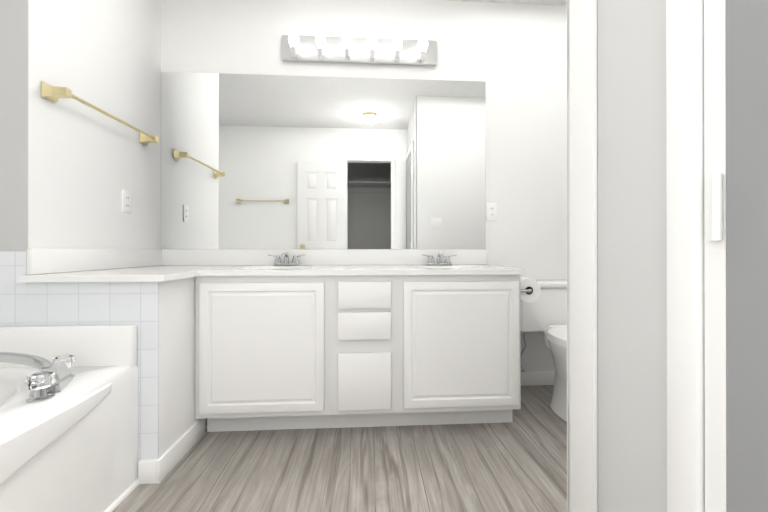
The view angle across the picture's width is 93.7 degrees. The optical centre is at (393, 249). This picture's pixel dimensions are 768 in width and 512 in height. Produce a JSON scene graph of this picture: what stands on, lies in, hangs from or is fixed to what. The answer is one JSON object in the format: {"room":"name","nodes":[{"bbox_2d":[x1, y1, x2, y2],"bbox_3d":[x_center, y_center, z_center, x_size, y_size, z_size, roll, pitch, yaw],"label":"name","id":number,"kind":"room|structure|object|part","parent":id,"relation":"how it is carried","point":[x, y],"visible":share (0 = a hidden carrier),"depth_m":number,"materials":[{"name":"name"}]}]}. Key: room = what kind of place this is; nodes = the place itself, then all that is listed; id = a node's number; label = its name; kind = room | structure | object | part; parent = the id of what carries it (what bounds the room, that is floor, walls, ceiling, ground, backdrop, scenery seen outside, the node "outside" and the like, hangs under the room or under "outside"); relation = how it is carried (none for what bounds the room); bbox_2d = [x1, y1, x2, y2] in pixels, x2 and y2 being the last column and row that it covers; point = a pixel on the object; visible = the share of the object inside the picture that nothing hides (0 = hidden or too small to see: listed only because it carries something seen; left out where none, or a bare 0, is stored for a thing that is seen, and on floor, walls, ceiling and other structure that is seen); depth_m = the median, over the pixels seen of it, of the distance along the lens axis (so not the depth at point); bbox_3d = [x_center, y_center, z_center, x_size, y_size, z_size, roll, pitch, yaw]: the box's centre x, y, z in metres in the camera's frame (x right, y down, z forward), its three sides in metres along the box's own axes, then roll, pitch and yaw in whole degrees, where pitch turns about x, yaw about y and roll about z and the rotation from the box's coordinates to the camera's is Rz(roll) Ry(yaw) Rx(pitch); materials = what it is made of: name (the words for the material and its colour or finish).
{"room":"bathroom","nodes":[
{"label":"bathroom","id":0,"kind":"room"},
{"bbox_2d":[0,0,28,250],"bbox_3d":[-1.772,-0.363,1.368,0.805,2.485,0.100,0,0,-4],"label":"wall","id":1,"kind":"structure","parent":0,"point":[14,28],"depth_m":1.34,"materials":[{"name":"grey paint"}]},
{"bbox_2d":[0,251,158,461],"bbox_3d":[-1.483,0.442,1.332,1.177,0.874,0.006,0,0,-4],"label":"wall tile","id":2,"kind":"structure","parent":1,"relation":"attached to","point":[69,303],"depth_m":1.35,"materials":[{"name":"white tile"}]},
{"bbox_2d":[28,0,160,248],"bbox_3d":[-1.445,-0.363,1.771,0.100,2.485,0.853,0,0,-4],"label":"wall","id":3,"kind":"structure","parent":0,"point":[87,165],"depth_m":1.67,"materials":[{"name":"white paint"}]},
{"bbox_2d":[41,81,158,145],"bbox_3d":[-1.352,-0.625,1.728,0.079,0.060,0.656,0,0,-4],"label":"towel rail","id":4,"kind":"object","parent":3,"relation":"attached to","point":[54,94],"visible":1,"depth_m":1.48,"materials":[{"name":"gold metal"}]},
{"bbox_2d":[122,190,131,212],"bbox_3d":[-1.400,-0.253,1.890,0.006,0.115,0.070,0,0,-4],"label":"outlet","id":5,"kind":"object","parent":3,"relation":"attached to","point":[126,201],"visible":1,"depth_m":1.88,"materials":[{"name":"white plastic"}]},
{"bbox_2d":[159,277,206,457],"bbox_3d":[-1.159,0.500,1.786,0.473,0.759,0.857,0,0,-4],"label":"wall","id":6,"kind":"structure","parent":0,"point":[177,420],"depth_m":1.50,"materials":[{"name":"white paint"}]},
{"bbox_2d":[151,418,204,483],"bbox_3d":[-0.901,0.837,1.543,0.016,0.085,0.378,0,0,-4],"label":"baseboard","id":7,"kind":"structure","parent":6,"relation":"attached to","point":[153,471],"depth_m":1.47,"materials":[{"name":"white paint"}]},
{"bbox_2d":[27,249,486,274],"bbox_3d":[-0.383,0.045,1.833,2.026,0.098,0.860,0,0,-4],"label":"backsplash","id":8,"kind":"structure","parent":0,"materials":[{"name":"white stone"}]},
{"bbox_2d":[112,385,566,511],"bbox_3d":[-0.159,0.902,0.390,3.900,0.050,3.910,0,0,-4],"label":"floor","id":9,"kind":"structure","parent":0,"point":[518,463],"depth_m":1.44,"materials":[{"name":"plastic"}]},
{"bbox_2d":[0,325,138,511],"bbox_3d":[-1.448,0.584,0.546,1.139,0.610,1.566,0,0,-4],"label":"tub","id":10,"kind":"object","parent":9,"relation":"on","point":[68,418],"visible":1,"depth_m":1.13,"materials":[{"name":"white plastic"}]},
{"bbox_3d":[-1.049,0.371,1.107,0.139,0.044,0.228,0,0,-4],"label":"knob","id":11,"kind":"part","parent":10,"relation":"part of","materials":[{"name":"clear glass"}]},
{"bbox_2d":[19,249,540,431],"bbox_3d":[-0.328,0.438,1.823,2.135,0.884,0.887,0,0,-4],"label":"bathroom vanity","id":12,"kind":"object","parent":9,"relation":"on","point":[310,338],"visible":1,"depth_m":1.70,"materials":[{"name":"white paint"}]},
{"bbox_3d":[-0.604,0.450,1.661,0.560,0.594,0.019,0,0,-4],"label":"door","id":13,"kind":"part","parent":12,"relation":"part of","materials":[{"name":"white paint"}]},
{"bbox_2d":[19,265,525,281],"bbox_3d":[-0.382,0.159,1.819,2.026,0.130,0.887,0,0,-4],"label":"countertop","id":14,"kind":"structure","parent":12,"relation":"on","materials":[{"name":"white stone"}]},
{"bbox_2d":[268,252,304,265],"bbox_3d":[-0.640,0.053,2.116,0.220,0.081,0.145,0,0,-4],"label":"faucet","id":15,"kind":"object","parent":14,"relation":"on","point":[284,256],"depth_m":2.15,"materials":[{"name":"silver metal"}]},
{"bbox_2d":[422,252,456,264],"bbox_3d":[0.284,0.054,2.176,0.220,0.081,0.145,0,0,-4],"label":"faucet","id":16,"kind":"object","parent":14,"relation":"on","point":[440,256],"depth_m":2.21,"materials":[{"name":"silver metal"}]},
{"bbox_3d":[-0.136,0.285,1.692,0.248,0.271,0.019,0,0,-4],"label":"drawer","id":17,"kind":"part","parent":12,"relation":"part of","materials":[{"name":"white paint"}]},
{"bbox_3d":[-0.136,0.617,1.691,0.248,0.264,0.019,0,0,-4],"label":"drawer","id":18,"kind":"part","parent":12,"relation":"part of","materials":[{"name":"white paint"}]},
{"bbox_3d":[0.325,0.450,1.722,0.557,0.594,0.019,0,0,-4],"label":"door","id":19,"kind":"part","parent":12,"relation":"part of","materials":[{"name":"white paint"}]},
{"bbox_2d":[521,372,554,385],"bbox_3d":[1.061,0.839,2.350,0.943,0.085,0.016,0,0,-4],"label":"baseboard","id":20,"kind":"structure","parent":9,"relation":"on","point":[527,378],"depth_m":2.34,"materials":[{"name":"white paint"}]},
{"bbox_2d":[520,279,566,421],"bbox_3d":[1.005,0.536,1.970,0.500,0.688,0.772,0,0,-4],"label":"toilet","id":21,"kind":"object","parent":9,"relation":"on","point":[545,312],"visible":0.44,"depth_m":2.14,"materials":[{"name":"white ceramic"}]},
{"bbox_3d":[1.013,0.458,1.850,0.380,0.043,0.530,0,0,-4],"label":"seat","id":22,"kind":"part","parent":21,"relation":"part of","materials":[{"name":"white plastic"}]},
{"bbox_2d":[161,0,566,371],"bbox_3d":[0.056,-0.361,2.342,3.220,2.485,0.106,0,0,-4],"label":"wall","id":23,"kind":"structure","parent":0,"point":[251,161],"depth_m":2.28,"materials":[{"name":"white paint"}]},
{"bbox_2d":[282,33,435,65],"bbox_3d":[-0.208,-1.249,2.227,0.965,0.156,0.105,0,0,-4],"label":"vanity light","id":24,"kind":"object","parent":23,"relation":"attached to","point":[369,50],"visible":1,"depth_m":2.24,"materials":[{"name":"white glass"}]},
{"bbox_2d":[486,203,496,220],"bbox_3d":[0.636,-0.246,2.330,0.070,0.115,0.006,0,0,-4],"label":"outlet","id":25,"kind":"object","parent":23,"relation":"attached to","point":[491,211],"visible":1,"depth_m":2.33,"materials":[{"name":"white plastic"}]},
{"bbox_2d":[445,0,565,5],"bbox_3d":[-0.159,-1.633,0.395,3.900,0.050,3.910,0,0,-4],"label":"ceiling","id":26,"kind":"structure","parent":0,"point":[550,2],"depth_m":2.33,"materials":[{"name":"white paint"}]},
{"bbox_2d":[597,0,666,511],"bbox_3d":[1.131,-0.365,0.336,1.333,2.485,1.130,0,0,-4],"label":"wall","id":27,"kind":"structure","parent":0,"point":[631,266],"depth_m":0.67,"materials":[{"name":"grey paint"}]},
{"bbox_2d":[566,0,597,511],"bbox_3d":[1.041,-0.364,0.857,1.244,2.484,0.102,0,0,-4],"label":"trim","id":28,"kind":"structure","parent":27,"relation":"attached to","point":[582,389],"depth_m":0.80,"materials":[{"name":"white paint"}]},
{"bbox_2d":[666,0,726,511],"bbox_3d":[0.463,-0.178,0.203,0.017,2.110,0.741,0,0,-4],"label":"door frame","id":29,"kind":"structure","parent":27,"relation":"attached to","point":[696,269],"depth_m":0.52,"materials":[{"name":"white paint"}]},
{"bbox_2d":[705,173,722,240],"bbox_3d":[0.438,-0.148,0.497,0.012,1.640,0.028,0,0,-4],"label":"closet door hinge","id":30,"kind":"object","parent":29,"relation":"attached to","point":[713,207],"visible":1,"depth_m":0.49,"materials":[{"name":"white paint"}]},
{"bbox_2d":[726,0,767,511],"bbox_3d":[0.469,-0.149,0.159,0.009,2.028,0.644,0,0,-4],"label":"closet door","id":31,"kind":"structure","parent":27,"relation":"in","point":[747,216],"depth_m":0.45,"materials":[{"name":"grey paint"}]}
]}

